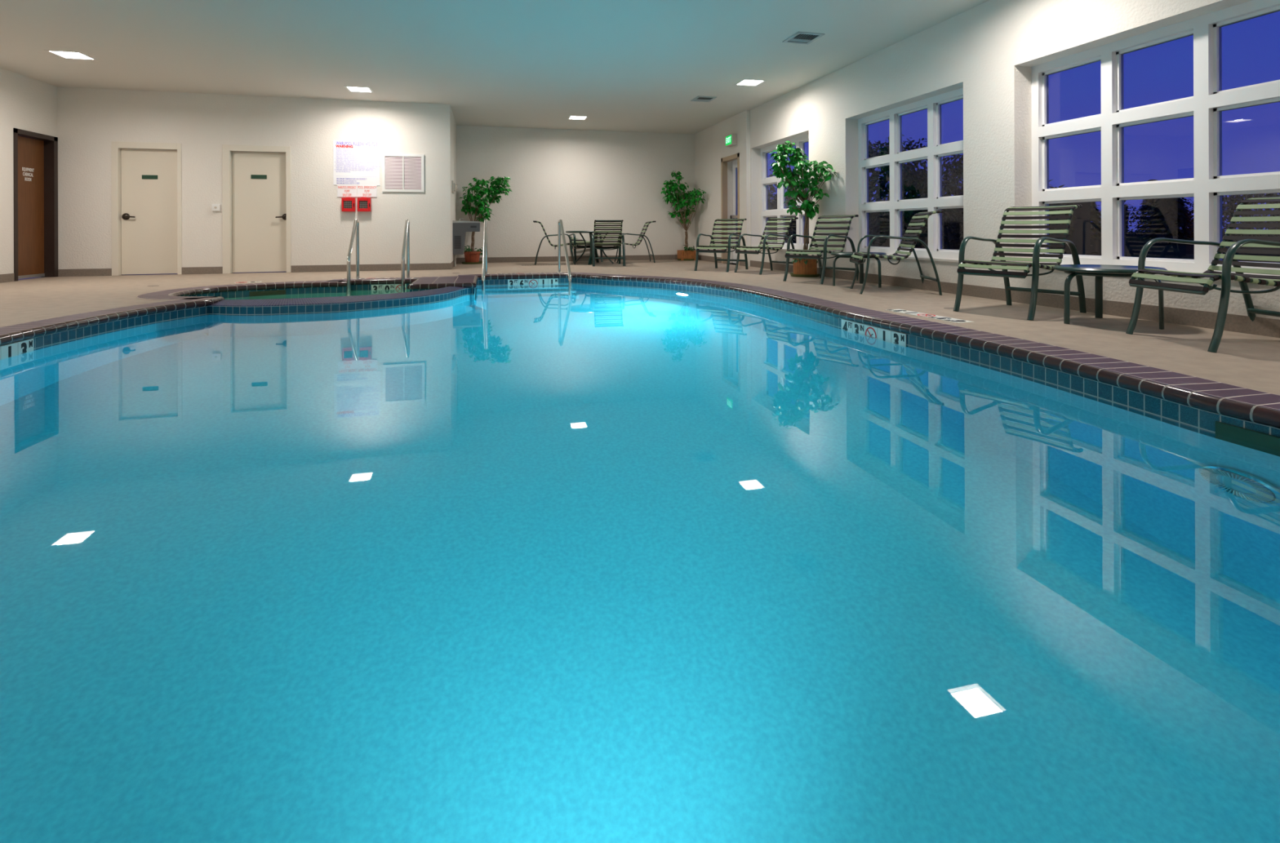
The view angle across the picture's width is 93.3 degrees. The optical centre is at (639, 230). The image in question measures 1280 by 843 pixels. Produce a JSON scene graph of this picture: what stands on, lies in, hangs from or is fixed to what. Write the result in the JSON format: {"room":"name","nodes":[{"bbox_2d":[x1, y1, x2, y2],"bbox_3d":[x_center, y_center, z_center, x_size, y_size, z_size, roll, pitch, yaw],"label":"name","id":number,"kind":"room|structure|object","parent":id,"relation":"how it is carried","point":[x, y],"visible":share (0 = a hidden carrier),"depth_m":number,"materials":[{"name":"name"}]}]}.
{"room":"indoor swimming pool","nodes":[
{"label":"indoor swimming pool","id":0,"kind":"room"},
{"bbox_2d":[0,67,57,277],"bbox_3d":[-7.373,-0.804,2.140,0.250,3.080,14.950,0,0,-14],"label":"wall","id":1,"kind":"structure","parent":0,"point":[26,103],"depth_m":8.52,"materials":[{"name":"white paint"}]},
{"bbox_2d":[0,273,14,283],"bbox_3d":[-7.130,0.660,1.731,0.012,0.120,14.040,0,0,-14],"label":"baseboard","id":2,"kind":"structure","parent":1,"relation":"attached to","point":[7,277],"depth_m":8.41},
{"bbox_2d":[13,128,57,281],"bbox_3d":[-9.037,-0.363,8.960,0.172,2.170,0.890,0,0,-14],"label":"door","id":3,"kind":"structure","parent":1,"relation":"in","point":[35,155],"depth_m":9.11,"materials":[{"name":"brown wood"}]},
{"bbox_2d":[57,86,456,275],"bbox_3d":[-6.631,-0.807,11.170,6.100,3.080,2.200,0,0,-14],"label":"wall","id":4,"kind":"structure","parent":0,"point":[89,119],"depth_m":10.14,"materials":[{"name":"white paint"}]},
{"bbox_2d":[111,141,182,275],"bbox_3d":[-7.934,-0.347,9.783,0.961,2.130,0.172,0,0,-14],"label":"door","id":5,"kind":"structure","parent":4,"relation":"in","point":[146,177],"depth_m":9.77,"materials":[{"name":"beige paint"}]},
{"bbox_2d":[211,204,220,211],"bbox_3d":[-6.965,-0.376,9.925,0.116,0.116,0.051,0,0,-14],"label":"switch","id":6,"kind":"object","parent":4,"relation":"attached to","point":[215,207],"visible":1,"depth_m":9.92,"materials":[{"name":"white plastic"}]},
{"bbox_2d":[222,144,291,273],"bbox_3d":[-6.411,-0.353,10.167,1.014,2.130,0.172,0,0,-14],"label":"door","id":7,"kind":"structure","parent":4,"relation":"in","point":[256,179],"depth_m":10.15,"materials":[{"name":"beige paint"}]},
{"bbox_2d":[337,185,356,197],"bbox_3d":[-5.052,-0.676,10.427,0.312,0.204,0.012,0,0,-14],"label":"sign","id":8,"kind":"object","parent":4,"relation":"attached to","point":[345,191],"visible":1,"depth_m":10.43,"materials":[{"name":"white"}]},
{"bbox_2d":[341,197,355,211],"bbox_3d":[-5.012,-0.447,10.400,0.210,0.245,0.082,0,0,-14],"label":"box","id":9,"kind":"object","parent":4,"relation":"attached to","point":[348,204],"visible":1,"depth_m":10.38,"materials":[{"name":"red plastic"}]},
{"bbox_2d":[343,200,351,208],"bbox_3d":[-5.027,-0.442,10.423,0.133,0.128,0.030,0,0,-14],"label":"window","id":10,"kind":"structure","parent":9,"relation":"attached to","point":[347,204],"depth_m":10.40,"materials":[{"name":"grey"}]},
{"bbox_2d":[333,140,379,185],"bbox_3d":[-4.902,-1.165,10.466,0.746,0.767,0.010,0,0,-14],"label":"sign","id":11,"kind":"object","parent":4,"relation":"attached to","point":[354,162],"visible":1,"depth_m":10.46,"materials":[{"name":"white"}]},
{"bbox_2d":[357,197,371,211],"bbox_3d":[-4.771,-0.450,10.461,0.212,0.247,0.082,0,0,-14],"label":"box","id":12,"kind":"object","parent":4,"relation":"attached to","point":[364,204],"visible":1,"depth_m":10.44,"materials":[{"name":"red plastic"}]},
{"bbox_2d":[360,200,367,208],"bbox_3d":[-4.786,-0.444,10.484,0.135,0.129,0.030,0,0,-14],"label":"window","id":13,"kind":"structure","parent":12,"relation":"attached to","point":[363,204],"depth_m":10.47,"materials":[{"name":"grey"}]},
{"bbox_2d":[357,185,377,197],"bbox_3d":[-4.742,-0.681,10.505,0.314,0.205,0.012,0,0,-14],"label":"sign","id":14,"kind":"object","parent":4,"relation":"attached to","point":[365,191],"visible":1,"depth_m":10.50,"materials":[{"name":"white"}]},
{"bbox_2d":[57,254,677,276],"bbox_3d":[-3.885,0.648,11.854,11.250,0.120,2.212,0,0,-14],"label":"baseboard","id":15,"kind":"structure","parent":4,"relation":"attached to","point":[342,268],"depth_m":10.55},
{"bbox_2d":[382,153,424,191],"bbox_3d":[-4.168,-1.012,10.644,0.692,0.668,0.022,0,0,-14],"label":"air vent","id":16,"kind":"object","parent":4,"relation":"in","point":[401,172],"visible":1,"depth_m":10.64,"materials":[{"name":"white plastic"}]},
{"bbox_2d":[451,180,457,193],"bbox_3d":[-3.499,-0.818,11.443,0.107,0.220,0.440,0,0,-14],"label":"wall box","id":17,"kind":"object","parent":4,"relation":"attached to","point":[453,184],"visible":1,"depth_m":11.31,"materials":[{"name":"beige"}]},
{"bbox_2d":[0,0,989,133],"bbox_3d":[-2.033,-2.323,4.621,11.830,0.120,17.550,0,0,-14],"label":"ceiling","id":18,"kind":"structure","parent":0,"point":[623,65],"depth_m":7.53,"materials":[{"name":"white paint"}]},
{"bbox_2d":[44,49,97,60],"bbox_3d":[-7.266,-2.287,7.732,0.370,0.096,0.370,0,0,-14],"label":"ceiling light","id":19,"kind":"object","parent":18,"relation":"attached to","point":[64,54],"visible":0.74,"depth_m":7.82,"materials":[{"name":"white plastic"}]},
{"bbox_2d":[58,51,84,55],"bbox_3d":[-7.266,-2.280,7.732,0.306,0.001,0.306,0,0,-14],"label":"diffuser","id":20,"kind":"object","parent":19,"relation":"attached to","point":[65,53],"depth_m":7.79,"materials":[{"name":"white plastic"}]},
{"bbox_2d":[344,85,373,93],"bbox_3d":[-4.480,-2.296,9.650,0.370,0.096,0.370,0,0,-14],"label":"ceiling light","id":21,"kind":"object","parent":18,"relation":"attached to","point":[356,89],"visible":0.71,"depth_m":9.76,"materials":[{"name":"white plastic"}]},
{"bbox_2d":[350,87,368,89],"bbox_3d":[-4.480,-2.289,9.650,0.306,0.001,0.306,0,0,-14],"label":"diffuser","id":22,"kind":"object","parent":21,"relation":"attached to","point":[350,87],"depth_m":9.75,"materials":[{"name":"white plastic"}]},
{"bbox_2d":[567,115,587,119],"bbox_3d":[-1.251,-2.308,12.144,0.370,0.096,0.370,0,0,-14],"label":"ceiling light","id":23,"kind":"object","parent":18,"relation":"attached to","point":[577,117],"visible":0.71,"depth_m":12.28,"materials":[{"name":"white plastic"}]},
{"bbox_2d":[690,95,716,102],"bbox_3d":[1.097,-2.266,10.436,0.340,0.015,0.380,0,0,-14],"label":"ceiling vent","id":24,"kind":"object","parent":18,"relation":"in","point":[700,99],"visible":1,"depth_m":10.42,"materials":[{"name":"grey metal"}]},
{"bbox_2d":[734,79,766,86],"bbox_3d":[1.694,-2.318,9.297,0.370,0.096,0.370,0,0,-14],"label":"ceiling light","id":25,"kind":"object","parent":18,"relation":"attached to","point":[754,82],"visible":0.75,"depth_m":9.41,"materials":[{"name":"white plastic"}]},
{"bbox_2d":[741,80,758,83],"bbox_3d":[1.694,-2.311,9.297,0.306,0.001,0.306,0,0,-14],"label":"diffuser","id":26,"kind":"object","parent":25,"relation":"attached to","point":[744,81],"depth_m":9.36,"materials":[{"name":"white plastic"}]},
{"bbox_2d":[782,31,824,44],"bbox_3d":[1.928,-2.269,7.139,0.340,0.015,0.380,0,0,-14],"label":"ceiling vent","id":27,"kind":"object","parent":18,"relation":"in","point":[799,37],"visible":1,"depth_m":7.13,"materials":[{"name":"grey metal"}]},
{"bbox_2d":[456,125,694,257],"bbox_3d":[-1.333,-0.825,13.741,6.030,3.080,0.200,0,0,-14],"label":"wall","id":28,"kind":"structure","parent":0,"point":[578,178],"depth_m":13.58,"materials":[{"name":"white paint"}]},
{"bbox_2d":[0,259,1279,395],"bbox_3d":[-2.022,0.697,4.621,11.730,0.001,17.350,0,0,-14],"label":"floor","id":29,"kind":"structure","parent":0,"point":[1248,361],"depth_m":5.48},
{"bbox_2d":[234,281,262,283],"bbox_3d":[-5.323,0.705,8.213,0.306,0.006,0.151,0,0,-38],"label":"depth marker","id":30,"kind":"object","parent":29,"relation":"on","point":[246,282],"visible":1,"depth_m":8.17,"materials":[{"name":"white"}]},
{"bbox_2d":[452,218,480,266],"bbox_3d":[-3.371,0.234,11.783,0.515,0.935,0.420,0,0,-14],"label":"fountain","id":31,"kind":"object","parent":29,"relation":"on","point":[460,228],"visible":1,"depth_m":11.57,"materials":[{"name":"grey metal"}]},
{"bbox_2d":[452,220,480,222],"bbox_3d":[-3.372,-0.166,11.783,0.515,0.045,0.420,0,0,-14],"label":"basin","id":32,"kind":"object","parent":31,"relation":"in","point":[453,221],"depth_m":11.57,"materials":[{"name":"silver metal"}]},
{"bbox_2d":[459,176,511,264],"bbox_3d":[-3.236,-0.220,12.719,1.092,1.842,0.550,0,0,2],"label":"potted ficus","id":33,"kind":"object","parent":29,"relation":"on","point":[472,257],"visible":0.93,"depth_m":12.67,"materials":[{"name":"green plant"}]},
{"bbox_2d":[463,251,480,262],"bbox_3d":[-3.532,0.566,12.722,0.362,0.248,0.362,0,0,-14],"label":"pot","id":34,"kind":"object","parent":33,"relation":"on","point":[469,256],"depth_m":12.59,"materials":[{"name":"ceramic"}]},
{"bbox_2d":[520,264,572,266],"bbox_3d":[-1.810,0.694,12.138,1.140,0.005,0.120,0,0,-14],"label":"drain","id":35,"kind":"object","parent":29,"relation":"on","point":[540,264],"visible":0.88,"depth_m":12.14,"materials":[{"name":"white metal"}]},
{"bbox_2d":[533,220,576,265],"bbox_3d":[-1.754,0.252,12.455,0.859,0.897,0.638,0,0,-8],"label":"chair","id":36,"kind":"object","parent":29,"relation":"on","point":[571,244],"visible":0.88,"depth_m":12.19,"materials":[{"name":"green metal"}]},
{"bbox_2d":[568,233,603,262],"bbox_3d":[-1.250,0.250,13.546,0.638,0.897,0.859,0,0,-20],"label":"chair","id":37,"kind":"object","parent":29,"relation":"on","point":[577,243],"visible":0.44,"depth_m":13.16,"materials":[{"name":"green"}]},
{"bbox_2d":[565,231,613,264],"bbox_3d":[-0.968,0.357,12.632,1.170,0.693,1.170,0,0,-37],"label":"round table","id":38,"kind":"object","parent":29,"relation":"on","point":[579,232],"visible":0.59,"depth_m":12.58,"materials":[{"name":"green metal"}]},
{"bbox_2d":[590,220,625,266],"bbox_3d":[-0.656,0.248,12.044,0.638,0.897,0.859,0,0,-8],"label":"chair","id":39,"kind":"object","parent":29,"relation":"on","point":[593,242],"visible":1,"depth_m":11.87,"materials":[{"name":"green"}]},
{"bbox_2d":[613,221,655,262],"bbox_3d":[-0.122,0.246,13.102,0.859,0.897,0.638,0,0,-7],"label":"chair","id":40,"kind":"object","parent":29,"relation":"on","point":[642,235],"visible":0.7,"depth_m":12.87,"materials":[{"name":"green"}]},
{"bbox_2d":[0,272,1279,842],"bbox_3d":[-1.415,1.388,4.682,6.858,1.414,9.751,0,0,-14],"label":"swimming pool","id":41,"kind":"object","parent":29,"relation":"in","point":[526,557],"visible":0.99,"depth_m":1.45,"materials":[{"name":"liquid"}]},
{"bbox_2d":[189,284,474,306],"bbox_3d":[-3.663,1.199,7.256,3.224,0.948,2.384,0,0,-14],"label":"tub","id":42,"kind":"object","parent":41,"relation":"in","point":[359,293],"visible":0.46,"depth_m":7.48,"materials":[{"name":"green tile"}]},
{"bbox_2d":[346,218,361,294],"bbox_3d":[-3.930,0.519,8.264,0.110,1.368,0.911,0,0,-16],"label":"handrail","id":43,"kind":"object","parent":42,"relation":"attached to","point":[356,224],"visible":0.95,"depth_m":8.23,"materials":[{"name":"silver metal"}]},
{"bbox_2d":[400,218,410,292],"bbox_3d":[-3.295,0.517,8.475,0.110,1.368,0.812,0,0,-14],"label":"handrail","id":44,"kind":"object","parent":42,"relation":"attached to","point":[406,242],"visible":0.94,"depth_m":8.42,"materials":[{"name":"silver metal"}]},
{"bbox_2d":[481,219,489,291],"bbox_3d":[-2.280,0.564,8.950,0.111,1.468,1.334,0,0,-14],"label":"handrail","id":45,"kind":"object","parent":41,"relation":"attached to","point":[484,270],"visible":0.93,"depth_m":8.80,"materials":[{"name":"silver metal"}]},
{"bbox_2d":[556,219,571,291],"bbox_3d":[-1.126,0.560,9.069,0.110,1.468,1.667,0,0,-14],"label":"handrail","id":46,"kind":"object","parent":41,"relation":"attached to","point":[560,225],"visible":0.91,"depth_m":9.26,"materials":[{"name":"silver metal"}]},
{"bbox_2d":[661,170,706,260],"bbox_3d":[1.065,-0.338,13.764,1.136,2.048,0.690,0,0,28],"label":"potted ficus","id":47,"kind":"object","parent":29,"relation":"on","point":[689,254],"visible":1,"depth_m":13.79,"materials":[{"name":"green plant"}]},
{"bbox_2d":[677,249,696,260],"bbox_3d":[1.068,0.566,13.880,0.347,0.220,0.347,0,0,-14],"label":"pot","id":48,"kind":"object","parent":47,"relation":"on","point":[682,255],"depth_m":13.72,"materials":[{"name":"brown wood"}]},
{"bbox_2d":[693,218,747,271],"bbox_3d":[1.408,0.241,10.425,0.638,0.897,0.859,0,0,33],"label":"chair","id":49,"kind":"object","parent":29,"relation":"on","point":[719,231],"visible":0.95,"depth_m":10.51,"materials":[{"name":"green metal"}]},
{"bbox_2d":[733,217,798,275],"bbox_3d":[2.046,0.238,9.781,0.859,0.897,0.638,0,0,-31],"label":"chair","id":50,"kind":"object","parent":29,"relation":"on","point":[772,233],"visible":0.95,"depth_m":9.79,"materials":[{"name":"green"}]},
{"bbox_2d":[768,141,836,277],"bbox_3d":[2.348,-0.326,8.790,0.741,2.014,1.030,0,0,-14],"label":"potted ficus","id":51,"kind":"object","parent":29,"relation":"on","point":[802,268],"visible":0.95,"depth_m":8.90,"materials":[{"name":"green plant"}]},
{"bbox_2d":[793,258,817,274],"bbox_3d":[2.452,0.543,8.985,0.340,0.253,0.342,0,0,-14],"label":"pot","id":52,"kind":"object","parent":51,"relation":"on","point":[808,266],"depth_m":8.84,"materials":[{"name":"brown wood"}]},
{"bbox_2d":[782,214,859,284],"bbox_3d":[2.443,0.237,8.131,0.859,0.897,0.638,0,0,-37],"label":"chair","id":53,"kind":"object","parent":29,"relation":"on","point":[817,251],"visible":0.94,"depth_m":8.13,"materials":[{"name":"green"}]},
{"bbox_2d":[830,252,886,288],"bbox_3d":[2.686,0.478,7.441,0.650,0.405,0.650,0,0,-33],"label":"side table","id":54,"kind":"object","parent":29,"relation":"on","point":[839,255],"visible":0.6,"depth_m":7.38,"materials":[{"name":"green metal"}]},
{"bbox_2d":[848,209,943,295],"bbox_3d":[2.813,0.236,6.695,0.859,0.897,0.638,0,0,10],"label":"chair","id":55,"kind":"object","parent":29,"relation":"on","point":[904,240],"visible":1,"depth_m":6.49,"materials":[{"name":"green"}]},
{"bbox_2d":[886,309,974,323],"bbox_3d":[2.285,0.679,4.823,0.151,0.006,0.771,0,0,-19],"label":"depth marker","id":56,"kind":"object","parent":29,"relation":"on","point":[900,311],"visible":1,"depth_m":4.76,"materials":[{"name":"white tile"}]},
{"bbox_2d":[953,204,1086,320],"bbox_3d":[3.154,0.234,5.031,0.859,0.897,0.638,0,0,-30],"label":"chair","id":57,"kind":"object","parent":29,"relation":"on","point":[1006,265],"visible":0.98,"depth_m":5.02,"materials":[{"name":"green"}]},
{"bbox_2d":[1053,264,1167,329],"bbox_3d":[3.409,0.472,4.405,0.660,0.412,0.660,0,0,-33],"label":"side table","id":58,"kind":"object","parent":29,"relation":"on","point":[1100,271],"visible":0.73,"depth_m":4.37,"materials":[{"name":"green metal"}]},
{"bbox_2d":[1125,196,1279,352],"bbox_3d":[3.601,0.233,3.655,0.859,0.897,0.638,0,0,2],"label":"chair","id":59,"kind":"object","parent":29,"relation":"on","point":[1230,259],"visible":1,"depth_m":3.69,"materials":[{"name":"green"}]},
{"bbox_2d":[694,110,751,266],"bbox_3d":[1.815,-0.836,12.910,0.330,3.080,2.950,0,0,-14],"label":"wall","id":60,"kind":"structure","parent":0,"point":[710,147],"depth_m":12.85,"materials":[{"name":"white paint"}]},
{"bbox_2d":[720,152,739,265],"bbox_3d":[1.946,-0.412,12.236,0.277,2.190,0.920,0,0,-14],"label":"door","id":61,"kind":"structure","parent":60,"relation":"in","point":[735,164],"depth_m":12.58,"materials":[{"name":"beige"}]},
{"bbox_2d":[725,133,737,146],"bbox_3d":[1.809,-1.786,12.007,0.117,0.220,0.320,0,0,-14],"label":"exit sign","id":62,"kind":"object","parent":60,"relation":"attached to","point":[731,140],"visible":1,"depth_m":11.87,"materials":[{"name":"green plastic"}]},
{"bbox_2d":[750,0,1279,319],"bbox_3d":[3.947,-0.844,4.604,0.250,3.080,14.200,0,0,-14],"label":"wall","id":63,"kind":"structure","parent":0,"point":[989,50],"depth_m":6.12,"materials":[{"name":"white paint"}]},
{"bbox_2d":[760,133,808,250],"bbox_3d":[2.498,-0.607,10.436,0.315,1.893,2.120,0,0,-14],"label":"window","id":64,"kind":"structure","parent":63,"relation":"in","point":[780,212],"depth_m":10.76,"materials":[{"name":"white"}]},
{"bbox_2d":[857,87,963,262],"bbox_3d":[3.261,-0.610,7.403,0.315,1.893,2.145,0,0,-14],"label":"window","id":65,"kind":"structure","parent":63,"relation":"in","point":[934,153],"depth_m":7.47,"materials":[{"name":"white"}]},
{"bbox_2d":[697,254,1279,337],"bbox_3d":[3.427,0.623,5.992,0.092,0.120,17.150,0,0,-14],"label":"baseboard","id":66,"kind":"structure","parent":63,"relation":"attached to","point":[1270,327],"depth_m":5.01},
{"bbox_2d":[1022,0,1279,280],"bbox_3d":[3.938,-0.612,4.715,0.315,1.893,2.131,0,0,-14],"label":"window","id":67,"kind":"structure","parent":63,"relation":"in","point":[1207,186],"depth_m":4.67,"materials":[{"name":"white"}]},
{"label":"outside","id":68,"kind":"structure","parent":0,"visible":0},
{"bbox_2d":[785,231,1279,262],"bbox_3d":[84.722,0.868,124.451,214.920,0.050,320.000,0,0,-14],"label":"ground","id":69,"kind":"structure","parent":68,"point":[1133,246],"depth_m":33.19,"materials":[{"name":"grey plant"}]},
{"bbox_2d":[767,168,808,242],"bbox_3d":[7.340,-1.164,34.850,7.939,4.822,5.293,0,0,-14],"label":"leafy tree","id":70,"kind":"object","parent":69,"relation":"on","point":[772,205],"visible":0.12,"depth_m":34.80,"materials":[{"name":"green plant"}]},
{"bbox_2d":[868,139,927,241],"bbox_3d":[9.591,-1.498,25.273,4.504,5.215,3.653,0,0,35],"label":"leafy tree","id":71,"kind":"object","parent":69,"relation":"on","point":[882,181],"visible":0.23,"depth_m":25.06,"materials":[{"name":"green plant"}]},
{"bbox_2d":[868,134,963,247],"bbox_3d":[14.308,-2.020,33.159,6.017,6.227,6.510,0,0,-28],"label":"leafy tree","id":72,"kind":"object","parent":69,"relation":"on","point":[924,171],"visible":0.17,"depth_m":32.33,"materials":[{"name":"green plant"}]},
{"bbox_2d":[884,155,963,248],"bbox_3d":[11.758,-0.958,24.001,4.045,4.120,3.334,0,0,-22],"label":"leafy tree","id":73,"kind":"object","parent":69,"relation":"on","point":[955,191],"visible":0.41,"depth_m":24.03,"materials":[{"name":"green plant"}]},
{"bbox_2d":[770,179,1097,253],"bbox_3d":[15.447,-0.605,47.178,2.140,4.063,40.419,0,0,-14],"label":"hedge","id":74,"kind":"object","parent":69,"relation":"on","point":[1079,231],"visible":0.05,"depth_m":27.90,"materials":[{"name":"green plant"}]},
{"bbox_2d":[942,161,963,247],"bbox_3d":[16.040,-1.294,29.634,2.754,4.762,4.126,0,0,16],"label":"leafy tree","id":75,"kind":"object","parent":69,"relation":"on","point":[960,176],"visible":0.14,"depth_m":30.10,"materials":[{"name":"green plant"}]},
{"bbox_2d":[1090,201,1101,240],"bbox_3d":[36.863,-0.822,49.916,3.675,3.672,3.918,0,0,-14],"label":"conifer tree","id":76,"kind":"object","parent":69,"relation":"on","point":[1095,215],"visible":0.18,"depth_m":49.18,"materials":[{"name":"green plant"}]},
{"bbox_2d":[1097,200,1153,240],"bbox_3d":[50.102,-1.343,60.279,6.860,5.008,6.425,0,0,-41],"label":"leafy tree","id":77,"kind":"object","parent":69,"relation":"on","point":[1126,213],"visible":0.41,"depth_m":59.79,"materials":[{"name":"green plant"}]},
{"bbox_2d":[1134,179,1164,237],"bbox_3d":[60.332,-2.542,71.069,3.860,6.946,3.628,0,0,-45],"label":"conifer tree","id":78,"kind":"object","parent":69,"relation":"on","point":[1147,202],"visible":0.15,"depth_m":71.05,"materials":[{"name":"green plant"}]},
{"bbox_2d":[1137,197,1194,244],"bbox_3d":[38.524,-0.875,43.875,3.833,3.768,3.924,0,0,-14],"label":"conifer tree","id":79,"kind":"object","parent":69,"relation":"on","point":[1169,213],"visible":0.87,"depth_m":43.26,"materials":[{"name":"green plant"}]},
{"bbox_2d":[1179,195,1252,235],"bbox_3d":[49.917,-1.215,54.592,6.107,4.372,7.285,0,0,17],"label":"leafy tree","id":80,"kind":"object","parent":69,"relation":"on","point":[1191,211],"visible":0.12,"depth_m":53.34,"materials":[{"name":"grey plant"}]},
{"bbox_2d":[1175,193,1279,241],"bbox_3d":[39.346,-0.947,39.791,6.052,4.170,5.543,0,0,-14],"label":"leafy tree","id":81,"kind":"object","parent":69,"relation":"on","point":[1228,213],"visible":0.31,"depth_m":39.18,"materials":[{"name":"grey plant"}]},
{"bbox_2d":[1222,194,1265,235],"bbox_3d":[62.997,-2.151,63.859,7.038,6.253,6.979,0,0,-14],"label":"leafy tree","id":82,"kind":"object","parent":69,"relation":"on","point":[1249,194],"visible":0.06,"depth_m":63.78,"materials":[{"name":"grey plant"}]},
{"bbox_2d":[1222,192,1279,228],"bbox_3d":[39.653,-0.986,36.405,8.585,4.431,5.479,0,0,43],"label":"leafy tree","id":83,"kind":"object","parent":69,"relation":"on","point":[1262,194],"visible":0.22,"depth_m":37.11,"materials":[{"name":"grey plant"}]},
{"bbox_2d":[1241,193,1279,241],"bbox_3d":[51.526,-0.994,48.541,6.758,4.617,5.346,0,0,-14],"label":"leafy tree","id":84,"kind":"object","parent":69,"relation":"on","point":[1260,215],"visible":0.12,"depth_m":48.74,"materials":[{"name":"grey plant"}]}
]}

